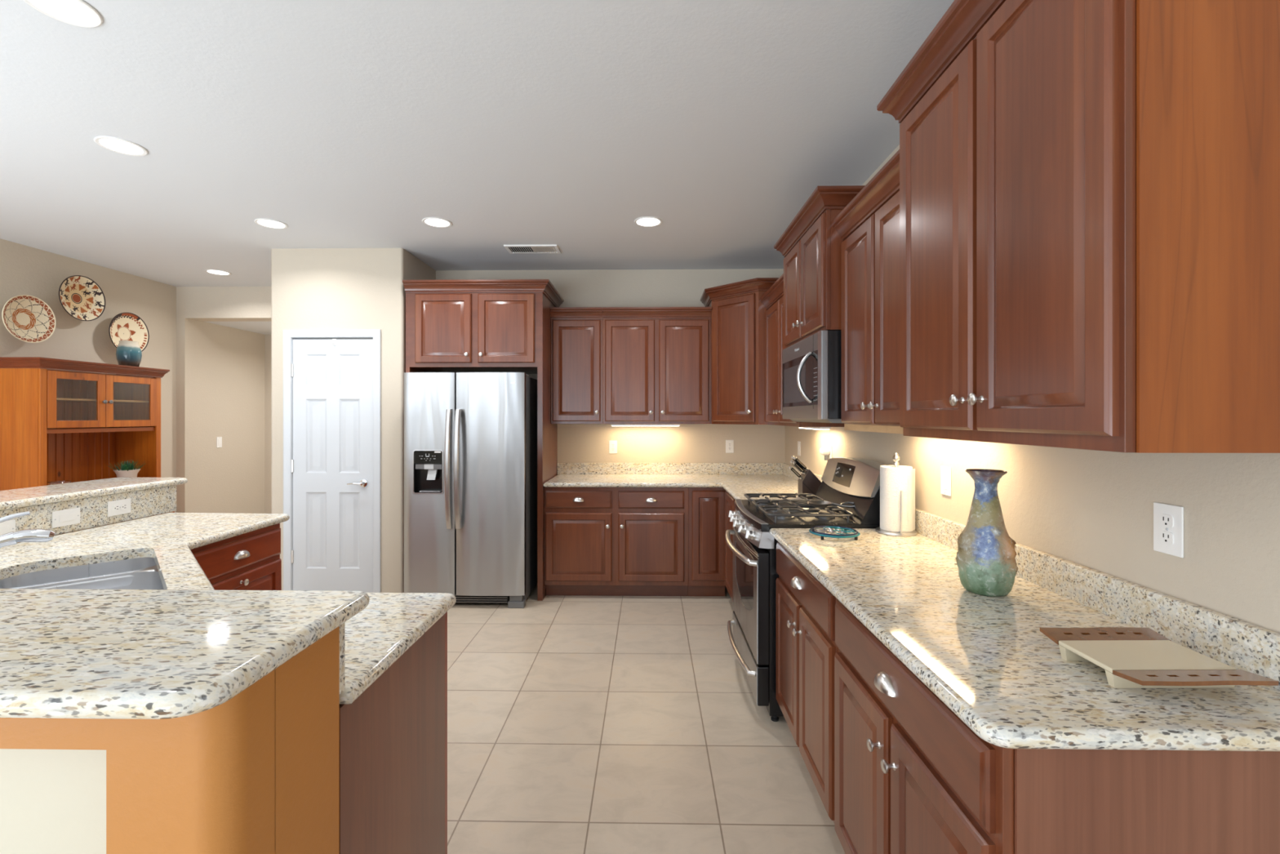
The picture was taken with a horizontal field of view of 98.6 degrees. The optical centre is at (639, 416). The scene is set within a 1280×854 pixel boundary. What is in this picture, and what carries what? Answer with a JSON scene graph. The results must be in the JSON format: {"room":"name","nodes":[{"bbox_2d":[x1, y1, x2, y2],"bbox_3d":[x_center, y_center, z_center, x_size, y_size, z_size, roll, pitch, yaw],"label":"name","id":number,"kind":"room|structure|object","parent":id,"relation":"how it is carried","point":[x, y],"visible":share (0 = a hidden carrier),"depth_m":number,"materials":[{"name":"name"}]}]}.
{"room":"kitchen","nodes":[
{"label":"kitchen","id":0,"kind":"room"},
{"bbox_2d":[0,238,176,512],"bbox_3d":[-4.856,0.057,0.835,0.140,2.743,9.500,0,0,1],"label":"wall","id":1,"kind":"structure","parent":0,"point":[24,269],"depth_m":4.77,"materials":[{"name":"beige paint"}]},
{"bbox_2d":[1,294,56,342],"bbox_3d":[-4.647,-0.737,4.167,0.068,0.356,0.356,0,0,1],"label":"decorative plate","id":2,"kind":"object","parent":1,"relation":"attached to","point":[28,318],"visible":1,"depth_m":4.19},
{"bbox_2d":[58,275,105,320],"bbox_3d":[-4.640,-0.977,4.557,0.068,0.370,0.370,0,0,1],"label":"decorative plate","id":3,"kind":"object","parent":1,"relation":"hanging from","point":[80,296],"visible":1,"depth_m":4.58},
{"bbox_2d":[108,312,149,351],"bbox_3d":[-4.633,-0.747,4.967,0.068,0.376,0.376,0,0,1],"label":"decorative plate","id":4,"kind":"object","parent":1,"relation":"hanging from","point":[124,326],"visible":0.78,"depth_m":5.00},
{"bbox_2d":[0,511,339,853],"bbox_3d":[-1.994,0.902,1.591,3.185,1.052,1.221,0,0,45],"label":"wall","id":5,"kind":"structure","parent":0,"point":[257,771],"depth_m":0.82,"materials":[{"name":"brown paint"}]},
{"bbox_2d":[0,477,369,719],"bbox_3d":[-2.029,0.359,1.607,1.377,0.034,3.391,0,0,-45],"label":"bar","id":6,"kind":"object","parent":5,"relation":"on","point":[65,653],"visible":1,"depth_m":0.85,"materials":[{"name":"beige stone"}]},
{"bbox_2d":[176,286,271,512],"bbox_3d":[-3.859,0.057,5.668,1.965,2.743,0.200,0,0,1],"label":"wall","id":7,"kind":"structure","parent":0,"point":[195,305],"depth_m":5.58,"materials":[{"name":"beige paint"}]},
{"bbox_2d":[200,321,271,513],"bbox_3d":[-3.735,0.128,6.316,2.030,2.600,1.100,0,0,1],"label":"wall","id":8,"kind":"structure","parent":0,"point":[236,363],"depth_m":6.26,"materials":[{"name":"beige paint"}]},
{"bbox_2d":[216,436,222,447],"bbox_3d":[-4.603,0.282,6.023,0.008,0.116,0.072,0,0,1],"label":"wall switch","id":9,"kind":"object","parent":8,"relation":"attached to","point":[219,439],"visible":1,"depth_m":6.02,"materials":[{"name":"white plastic"}]},
{"bbox_2d":[205,321,271,334],"bbox_3d":[-3.735,-1.087,6.246,1.737,0.170,0.960,0,0,1],"label":"ceiling","id":10,"kind":"structure","parent":8,"relation":"attached to","point":[261,327],"depth_m":6.11,"materials":[{"name":"white paint"}]},
{"bbox_2d":[271,248,435,592],"bbox_3d":[-2.356,0.057,5.505,1.047,2.743,2.395,0,0,1],"label":"wall","id":11,"kind":"structure","parent":0,"point":[312,288],"depth_m":4.31,"materials":[{"name":"beige paint"}]},
{"bbox_2d":[291,338,373,592],"bbox_3d":[-2.411,0.408,4.304,0.643,2.027,0.091,0,0,1],"label":"door","id":12,"kind":"structure","parent":11,"relation":"in","point":[332,461],"depth_m":4.32,"materials":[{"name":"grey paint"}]},
{"bbox_2d":[331,338,336,345],"bbox_3d":[-2.395,-0.582,4.298,0.034,0.050,0.032,0,0,1],"label":"hook","id":13,"kind":"object","parent":12,"relation":"attached to","point":[334,340],"visible":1,"depth_m":4.31,"materials":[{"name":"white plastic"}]},
{"bbox_2d":[283,328,381,592],"bbox_3d":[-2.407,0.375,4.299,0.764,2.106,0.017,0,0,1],"label":"trim","id":14,"kind":"structure","parent":11,"relation":"attached to","point":[375,334],"depth_m":4.29,"materials":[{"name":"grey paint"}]},
{"bbox_2d":[0,0,976,286],"bbox_3d":[-1.175,-1.365,1.471,7.600,0.100,11.100,0,0,1],"label":"ceiling","id":15,"kind":"structure","parent":0,"point":[566,124],"depth_m":2.47,"materials":[{"name":"white paint"}]},
{"bbox_2d":[23,0,102,27],"bbox_3d":[-1.853,-1.312,1.761,0.192,0.006,0.192,0,0,1],"label":"recessed light","id":16,"kind":"object","parent":15,"relation":"in","point":[80,13],"visible":1,"depth_m":1.78,"materials":[{"name":"white"}]},
{"bbox_2d":[93,136,147,155],"bbox_3d":[-2.521,-1.312,2.676,0.192,0.006,0.192,0,0,1],"label":"recessed light","id":17,"kind":"object","parent":15,"relation":"in","point":[113,144],"visible":1,"depth_m":2.67,"materials":[{"name":"white"}]},
{"bbox_2d":[204,269,231,275],"bbox_3d":[-3.843,-1.312,5.015,0.192,0.006,0.192,0,0,1],"label":"recessed light","id":18,"kind":"object","parent":15,"relation":"in","point":[210,271],"visible":1,"depth_m":5.01,"materials":[{"name":"white"}]},
{"bbox_2d":[253,218,288,228],"bbox_3d":[-2.512,-1.312,3.750,0.192,0.006,0.192,0,0,1],"label":"recessed light","id":19,"kind":"object","parent":15,"relation":"in","point":[268,223],"visible":1,"depth_m":3.74,"materials":[{"name":"white"}]},
{"bbox_2d":[422,217,452,227],"bbox_3d":[-1.373,-1.312,3.727,0.192,0.006,0.192,0,0,1],"label":"recessed light","id":20,"kind":"object","parent":15,"relation":"in","point":[437,222],"visible":1,"depth_m":3.72,"materials":[{"name":"white"}]},
{"bbox_2d":[503,244,560,253],"bbox_3d":[-0.840,-1.310,4.315,0.410,0.011,0.196,0,0,1],"label":"ceiling vent","id":21,"kind":"object","parent":15,"relation":"in","point":[512,249],"visible":1,"depth_m":4.31,"materials":[{"name":"white plastic"}]},
{"bbox_2d":[634,216,662,226],"bbox_3d":[0.056,-1.312,3.714,0.192,0.006,0.192,0,0,1],"label":"recessed light","id":22,"kind":"object","parent":15,"relation":"in","point":[645,221],"visible":1,"depth_m":3.71,"materials":[{"name":"white plastic"}]},
{"bbox_2d":[435,268,785,462],"bbox_3d":[-0.214,0.057,5.005,3.298,2.743,0.140,0,0,1],"label":"wall","id":23,"kind":"structure","parent":0,"point":[576,442],"depth_m":4.93,"materials":[{"name":"beige paint"}]},
{"bbox_2d":[549,306,603,423],"bbox_3d":[-0.526,-0.419,4.744,0.436,0.965,0.389,0,0,1],"label":"upper cabinet","id":24,"kind":"object","parent":23,"relation":"attached to","point":[576,334],"visible":0.98,"depth_m":4.59,"materials":[{"name":"brown wood"}]},
{"bbox_2d":[608,440,617,453],"bbox_3d":[-0.241,0.275,4.930,0.072,0.116,0.008,0,0,1],"label":"wall outlet","id":25,"kind":"object","parent":23,"relation":"attached to","point":[612,444],"visible":1,"depth_m":4.93,"materials":[{"name":"white plastic"}]},
{"bbox_2d":[602,306,711,423],"bbox_3d":[0.143,-0.419,4.733,0.901,0.965,0.389,0,0,1],"label":"upper cabinet","id":26,"kind":"object","parent":23,"relation":"attached to","point":[657,360],"visible":1,"depth_m":4.58,"materials":[{"name":"brown wood"}]},
{"bbox_2d":[610,423,679,426],"bbox_3d":[0.047,0.074,4.780,0.600,0.022,0.070,0,0,1],"label":"light","id":27,"kind":"object","parent":26,"relation":"attached to","point":[612,424],"visible":0.95,"depth_m":4.75,"materials":[{"name":"white plastic"}]},
{"bbox_2d":[557,462,822,482],"bbox_3d":[0.262,0.466,4.131,2.034,0.102,1.589,0,0,1],"label":"backsplash","id":28,"kind":"structure","parent":23,"relation":"attached to","point":[562,468],"depth_m":4.90,"materials":[{"name":"beige stone"}]},
{"bbox_2d":[725,440,733,453],"bbox_3d":[0.801,0.268,4.912,0.072,0.116,0.008,0,0,1],"label":"wall outlet","id":29,"kind":"object","parent":23,"relation":"attached to","point":[729,443],"visible":1,"depth_m":4.91,"materials":[{"name":"white plastic"}]},
{"bbox_2d":[700,277,779,424],"bbox_3d":[0.909,-0.492,4.536,0.755,1.110,0.755,0,0,1],"label":"upper cabinet","id":30,"kind":"object","parent":23,"relation":"attached to","point":[738,314],"visible":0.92,"depth_m":4.33,"materials":[{"name":"brown wood"}]},
{"bbox_2d":[447,583,845,853],"bbox_3d":[-1.175,1.468,1.471,7.600,0.080,11.100,0,0,1],"label":"floor","id":31,"kind":"structure","parent":0,"point":[577,724],"depth_m":2.42,"materials":[{"name":"beige tile"}]},
{"bbox_2d":[0,356,174,512],"bbox_3d":[-4.450,0.503,4.453,0.536,1.850,1.064,0,0,1],"label":"hutch","id":32,"kind":"object","parent":31,"relation":"on","point":[58,424],"visible":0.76,"depth_m":4.35,"materials":[{"name":"brown wood"}]},
{"bbox_2d":[47,480,71,484],"bbox_3d":[-4.260,0.527,4.040,0.124,0.098,0.124,0,0,1],"label":"plate","id":33,"kind":"object","parent":32,"relation":"on","point":[55,482],"visible":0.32,"depth_m":4.02,"materials":[{"name":"white"}]},
{"bbox_2d":[108,459,146,477],"bbox_3d":[-4.329,0.471,4.655,0.258,0.211,0.242,0,0,1],"label":"potted plant","id":34,"kind":"object","parent":32,"relation":"on","point":[127,469],"visible":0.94,"depth_m":4.63,"materials":[{"name":"green plant"}]},
{"bbox_2d":[115,340,142,366],"bbox_3d":[-4.403,-0.535,4.743,0.166,0.224,0.166,0,0,1],"label":"jar","id":35,"kind":"object","parent":32,"relation":"on","point":[128,353],"visible":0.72,"depth_m":4.69,"materials":[{"name":"teal ceramic"}]},
{"bbox_2d":[190,523,281,590],"bbox_3d":[-2.183,0.991,2.574,0.706,0.875,0.600,0,0,1],"label":"base cabinet","id":36,"kind":"object","parent":31,"relation":"on","point":[249,561],"visible":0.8,"depth_m":2.60,"materials":[{"name":"red wood"}]},
{"bbox_2d":[339,611,447,853],"bbox_3d":[-0.923,0.991,1.350,0.720,0.875,0.603,0,0,1],"label":"base cabinet","id":37,"kind":"object","parent":31,"relation":"on","point":[393,735],"visible":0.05,"depth_m":1.29,"materials":[{"name":"brown wood"}]},
{"bbox_2d":[0,484,456,704],"bbox_3d":[-1.553,0.465,2.020,2.052,0.175,1.962,0,0,1],"label":"countertop","id":38,"kind":"structure","parent":37,"relation":"on","point":[373,639],"depth_m":2.10,"materials":[{"name":"beige stone"}]},
{"bbox_2d":[0,519,15,534],"bbox_3d":[-2.551,0.456,2.190,0.008,0.072,0.116,0,0,1],"label":"wall switch","id":39,"kind":"object","parent":38,"relation":"attached to","point":[9,526],"visible":0.73,"depth_m":2.22,"materials":[{"name":"white plastic"}]},
{"bbox_2d":[0,511,55,548],"bbox_3d":[-1.916,0.403,1.633,0.248,0.227,0.060,0,0,-44],"label":"faucet","id":40,"kind":"object","parent":38,"relation":"on","point":[11,538],"visible":1,"depth_m":1.66,"materials":[{"name":"silver metal"}]},
{"bbox_2d":[52,506,79,528],"bbox_3d":[-2.547,0.449,2.445,0.008,0.072,0.116,0,0,1],"label":"wall switch","id":41,"kind":"object","parent":38,"relation":"attached to","point":[70,516],"visible":1,"depth_m":2.44,"materials":[{"name":"white plastic"}]},
{"bbox_2d":[0,557,164,589],"bbox_3d":[-1.800,0.648,1.760,0.424,0.190,0.804,0,0,-44],"label":"sink","id":42,"kind":"object","parent":38,"relation":"in","point":[139,573],"visible":0.13,"depth_m":1.96,"materials":[{"name":"silver metal"}]},
{"bbox_2d":[107,497,130,516],"bbox_3d":[-2.542,0.444,2.690,0.008,0.072,0.116,0,0,1],"label":"wall outlet","id":43,"kind":"object","parent":38,"relation":"attached to","point":[118,507],"visible":1,"depth_m":2.68,"materials":[{"name":"white plastic"}]},
{"bbox_2d":[113,504,119,511],"bbox_3d":[-2.540,0.444,2.670,0.003,0.033,0.029,0,0,1],"label":"receptacle","id":44,"kind":"object","parent":43,"relation":"attached to","point":[116,507],"depth_m":2.67,"materials":[{"name":"white plastic"}]},
{"bbox_2d":[120,502,127,510],"bbox_3d":[-2.539,0.444,2.709,0.003,0.033,0.029,0,0,1],"label":"receptacle","id":45,"kind":"object","parent":43,"relation":"attached to","point":[123,505],"depth_m":2.71,"materials":[{"name":"white plastic"}]},
{"bbox_2d":[404,372,537,608],"bbox_3d":[-1.305,0.550,4.447,0.903,1.755,0.872,0,0,1],"label":"refrigerator","id":46,"kind":"object","parent":31,"relation":"on","point":[470,438],"visible":0.95,"depth_m":4.09,"materials":[{"name":"grey metal"}]},
{"bbox_2d":[402,279,564,600],"bbox_3d":[-1.253,0.191,4.582,1.128,2.475,0.739,0,0,1],"label":"tall cabinet","id":47,"kind":"object","parent":31,"relation":"on","point":[475,325],"visible":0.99,"depth_m":4.26,"materials":[{"name":"brown wood"}]},
{"bbox_2d":[544,486,688,595],"bbox_3d":[-0.182,0.991,4.596,1.130,0.875,0.674,0,0,1],"label":"base cabinet","id":48,"kind":"object","parent":31,"relation":"on","point":[599,541],"visible":0.99,"depth_m":4.29,"materials":[{"name":"brown wood"}]},
{"bbox_2d":[543,462,822,499],"bbox_3d":[0.262,0.483,4.131,2.034,0.137,1.589,0,0,1],"label":"countertop","id":49,"kind":"structure","parent":48,"relation":"on","point":[738,479],"depth_m":4.74,"materials":[{"name":"beige stone"}]},
{"bbox_2d":[798,469,821,498],"bbox_3d":[1.105,0.423,3.488,0.178,0.185,0.106,0,0,1],"label":"knife block","id":50,"kind":"object","parent":49,"relation":"on","point":[809,483],"visible":0.61,"depth_m":3.44,"materials":[{"name":"grey wood"}]},
{"bbox_2d":[788,466,802,479],"bbox_3d":[0.986,0.355,3.488,0.086,0.084,0.022,0,0,1],"label":"kitchen knife","id":51,"kind":"object","parent":50,"relation":"in","point":[791,468],"visible":1,"depth_m":3.48,"materials":[{"name":"black plastic"}]},
{"bbox_2d":[792,461,805,474],"bbox_3d":[1.004,0.323,3.468,0.086,0.084,0.022,0,0,1],"label":"kitchen knife","id":52,"kind":"object","parent":50,"relation":"in","point":[794,463],"visible":1,"depth_m":3.46,"materials":[{"name":"black plastic"}]},
{"bbox_2d":[793,456,808,471],"bbox_3d":[1.013,0.298,3.468,0.093,0.091,0.022,0,0,1],"label":"kitchen knife","id":53,"kind":"object","parent":50,"relation":"in","point":[795,458],"visible":1,"depth_m":3.46,"materials":[{"name":"black plastic"}]},
{"bbox_2d":[687,487,726,595],"bbox_3d":[0.531,0.991,4.598,0.294,0.875,0.644,0,0,1],"label":"base cabinet","id":54,"kind":"object","parent":31,"relation":"on","point":[706,505],"visible":0.71,"depth_m":4.28,"materials":[{"name":"brown wood"}]},
{"bbox_2d":[724,491,735,601],"bbox_3d":[0.947,0.991,3.795,0.653,0.875,0.938,0,0,1],"label":"base cabinet","id":55,"kind":"object","parent":31,"relation":"on","point":[730,502],"visible":0.07,"depth_m":4.04,"materials":[{"name":"brown wood"}]},
{"bbox_2d":[724,457,885,721],"bbox_3d":[0.854,0.826,2.940,0.766,1.204,0.763,0,0,1],"label":"gas range","id":56,"kind":"object","parent":31,"relation":"on","point":[753,641],"visible":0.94,"depth_m":2.69,"materials":[{"name":"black metal"}]},
{"bbox_2d":[735,499,879,531],"bbox_3d":[0.888,0.518,2.939,0.697,0.033,0.763,0,0,1],"label":"cooktop","id":57,"kind":"object","parent":56,"relation":"in","point":[750,514],"depth_m":2.67,"materials":[{"name":"black metal"}]},
{"bbox_2d":[806,500,854,507],"bbox_3d":[0.960,0.443,2.774,0.232,0.030,0.123,0,0,1],"label":"spoon rest","id":58,"kind":"object","parent":56,"relation":"on","point":[817,504],"visible":1,"depth_m":2.75,"materials":[{"name":"silver metal"}]},
{"bbox_2d":[776,542,838,822],"bbox_3d":[0.916,0.991,2.150,0.658,0.875,0.799,0,0,1],"label":"base cabinet","id":59,"kind":"object","parent":31,"relation":"on","point":[806,648],"visible":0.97,"depth_m":2.02,"materials":[{"name":"brown wood"}]},
{"bbox_2d":[834,600,1279,853],"bbox_3d":[0.902,0.991,1.336,0.658,0.875,0.826,0,0,1],"label":"base cabinet","id":60,"kind":"object","parent":31,"relation":"on","point":[911,776],"visible":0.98,"depth_m":0.94,"materials":[{"name":"brown wood"}]},
{"bbox_2d":[768,507,1279,751],"bbox_3d":[0.912,0.483,1.724,0.651,0.137,1.656,0,0,1],"label":"countertop","id":61,"kind":"structure","parent":60,"relation":"on","point":[988,660],"depth_m":1.21,"materials":[{"name":"beige stone"}]},
{"bbox_2d":[808,525,860,540],"bbox_3d":[0.837,0.502,2.371,0.208,0.027,0.208,0,0,1],"label":"trivet","id":62,"kind":"object","parent":61,"relation":"on","point":[813,529],"visible":1,"depth_m":2.35,"materials":[{"name":"teal ceramic"}]},
{"bbox_2d":[875,453,917,536],"bbox_3d":[1.138,0.339,2.446,0.170,0.354,0.170,0,0,1],"label":"paper towel holder","id":63,"kind":"object","parent":61,"relation":"on","point":[895,457],"visible":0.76,"depth_m":2.38,"materials":[{"name":"silver metal"}]},
{"bbox_2d":[880,465,915,532],"bbox_3d":[1.138,0.361,2.445,0.134,0.279,0.132,0,0,43],"label":"paper towel roll","id":64,"kind":"object","parent":63,"relation":"on","point":[893,480],"visible":0.93,"depth_m":2.39,"materials":[{"name":"white paper"}]},
{"bbox_2d":[955,468,1017,596],"bbox_3d":[1.013,0.337,1.613,0.157,0.358,0.120,0,0,29],"label":"vase","id":65,"kind":"object","parent":61,"relation":"on","point":[986,553],"visible":1,"depth_m":1.58,"materials":[{"name":"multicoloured ceramic"}]},
{"bbox_2d":[1040,626,1278,688],"bbox_3d":[1.020,0.494,1.110,0.246,0.043,0.250,0,0,0],"label":"serving tray","id":66,"kind":"object","parent":61,"relation":"on","point":[1130,657],"visible":1,"depth_m":1.08,"materials":[{"name":"beige ceramic"}]},
{"bbox_2d":[785,144,1279,633],"bbox_3d":[1.322,0.057,2.517,0.140,2.743,4.780,0,0,1],"label":"wall","id":67,"kind":"structure","parent":0,"point":[1091,508],"depth_m":1.40,"materials":[{"name":"beige paint"}]},
{"bbox_2d":[797,440,800,455],"bbox_3d":[1.281,0.258,4.438,0.008,0.116,0.072,0,0,1],"label":"wall switch","id":68,"kind":"object","parent":67,"relation":"attached to","point":[798,442],"visible":1,"depth_m":4.43,"materials":[{"name":"white plastic"}]},
{"bbox_2d":[760,273,844,426],"bbox_3d":[1.091,-0.419,3.765,0.364,0.965,0.896,0,0,1],"label":"upper cabinet","id":69,"kind":"object","parent":67,"relation":"attached to","point":[775,345],"visible":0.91,"depth_m":3.82,"materials":[{"name":"brown wood"}]},
{"bbox_2d":[798,426,831,430],"bbox_3d":[1.165,0.074,3.700,0.070,0.022,0.500,0,0,1],"label":"light","id":70,"kind":"object","parent":69,"relation":"attached to","point":[808,428],"visible":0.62,"depth_m":3.49,"materials":[{"name":"white plastic"}]},
{"bbox_2d":[827,445,831,458],"bbox_3d":[1.268,0.253,3.678,0.008,0.116,0.072,0,0,1],"label":"wall outlet","id":71,"kind":"object","parent":67,"relation":"attached to","point":[829,455],"visible":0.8,"depth_m":3.66,"materials":[{"name":"white plastic"}]},
{"bbox_2d":[819,446,830,460],"bbox_3d":[1.233,0.247,3.679,0.060,0.091,0.060,0,0,1],"label":"night light","id":72,"kind":"object","parent":71,"relation":"attached to","point":[824,451],"visible":0.95,"depth_m":3.66,"materials":[{"name":"white plastic"}]},
{"bbox_2d":[773,185,899,347],"bbox_3d":[1.036,-0.726,2.937,0.444,0.643,0.881,0,0,1],"label":"upper cabinet","id":73,"kind":"object","parent":67,"relation":"attached to","point":[810,246],"visible":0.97,"depth_m":2.69,"materials":[{"name":"brown wood"}]},
{"bbox_2d":[782,329,842,422],"bbox_3d":[1.017,-0.183,2.937,0.481,0.437,0.761,0,0,1],"label":"microwave","id":74,"kind":"object","parent":73,"relation":"attached to","point":[811,366],"visible":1,"depth_m":2.69,"materials":[{"name":"silver metal"}]},
{"bbox_2d":[831,149,902,434],"bbox_3d":[1.063,-0.419,2.174,0.364,0.965,0.761,0,0,1],"label":"upper cabinet","id":75,"kind":"object","parent":67,"relation":"attached to","point":[870,253],"visible":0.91,"depth_m":2.20,"materials":[{"name":"brown wood"}]},
{"bbox_2d":[940,466,951,496],"bbox_3d":[1.243,0.262,2.239,0.008,0.116,0.072,0,0,1],"label":"wall outlet","id":76,"kind":"object","parent":67,"relation":"attached to","point":[945,472],"visible":1,"depth_m":2.23,"materials":[{"name":"white plastic"}]},
{"bbox_2d":[876,0,1279,453],"bbox_3d":[1.011,-0.492,1.374,0.440,1.110,0.959,0,0,1],"label":"upper cabinet","id":77,"kind":"object","parent":67,"relation":"attached to","point":[1090,189],"visible":1,"depth_m":1.00,"materials":[{"name":"brown wood"}]},
{"bbox_2d":[915,507,1279,689],"bbox_3d":[1.227,0.466,1.728,0.021,0.102,1.638,0,0,1],"label":"backsplash","id":78,"kind":"structure","parent":67,"relation":"attached to","point":[1237,643],"depth_m":1.31,"materials":[{"name":"beige stone"}]},
{"bbox_2d":[1153,502,1183,557],"bbox_3d":[1.226,0.262,1.279,0.008,0.116,0.072,0,0,1],"label":"wall outlet","id":79,"kind":"object","parent":67,"relation":"attached to","point":[1168,519],"visible":1,"depth_m":1.27,"materials":[{"name":"white plastic"}]},
{"bbox_2d":[1159,513,1173,527],"bbox_3d":[1.223,0.242,1.279,0.003,0.029,0.033,0,0,1],"label":"receptacle","id":80,"kind":"object","parent":79,"relation":"attached to","point":[1166,520],"depth_m":1.28,"materials":[{"name":"white plastic"}]},
{"bbox_2d":[1159,530,1173,544],"bbox_3d":[1.223,0.281,1.279,0.003,0.029,0.033,0,0,1],"label":"receptacle","id":81,"kind":"object","parent":79,"relation":"attached to","point":[1166,537],"depth_m":1.28,"materials":[{"name":"white plastic"}]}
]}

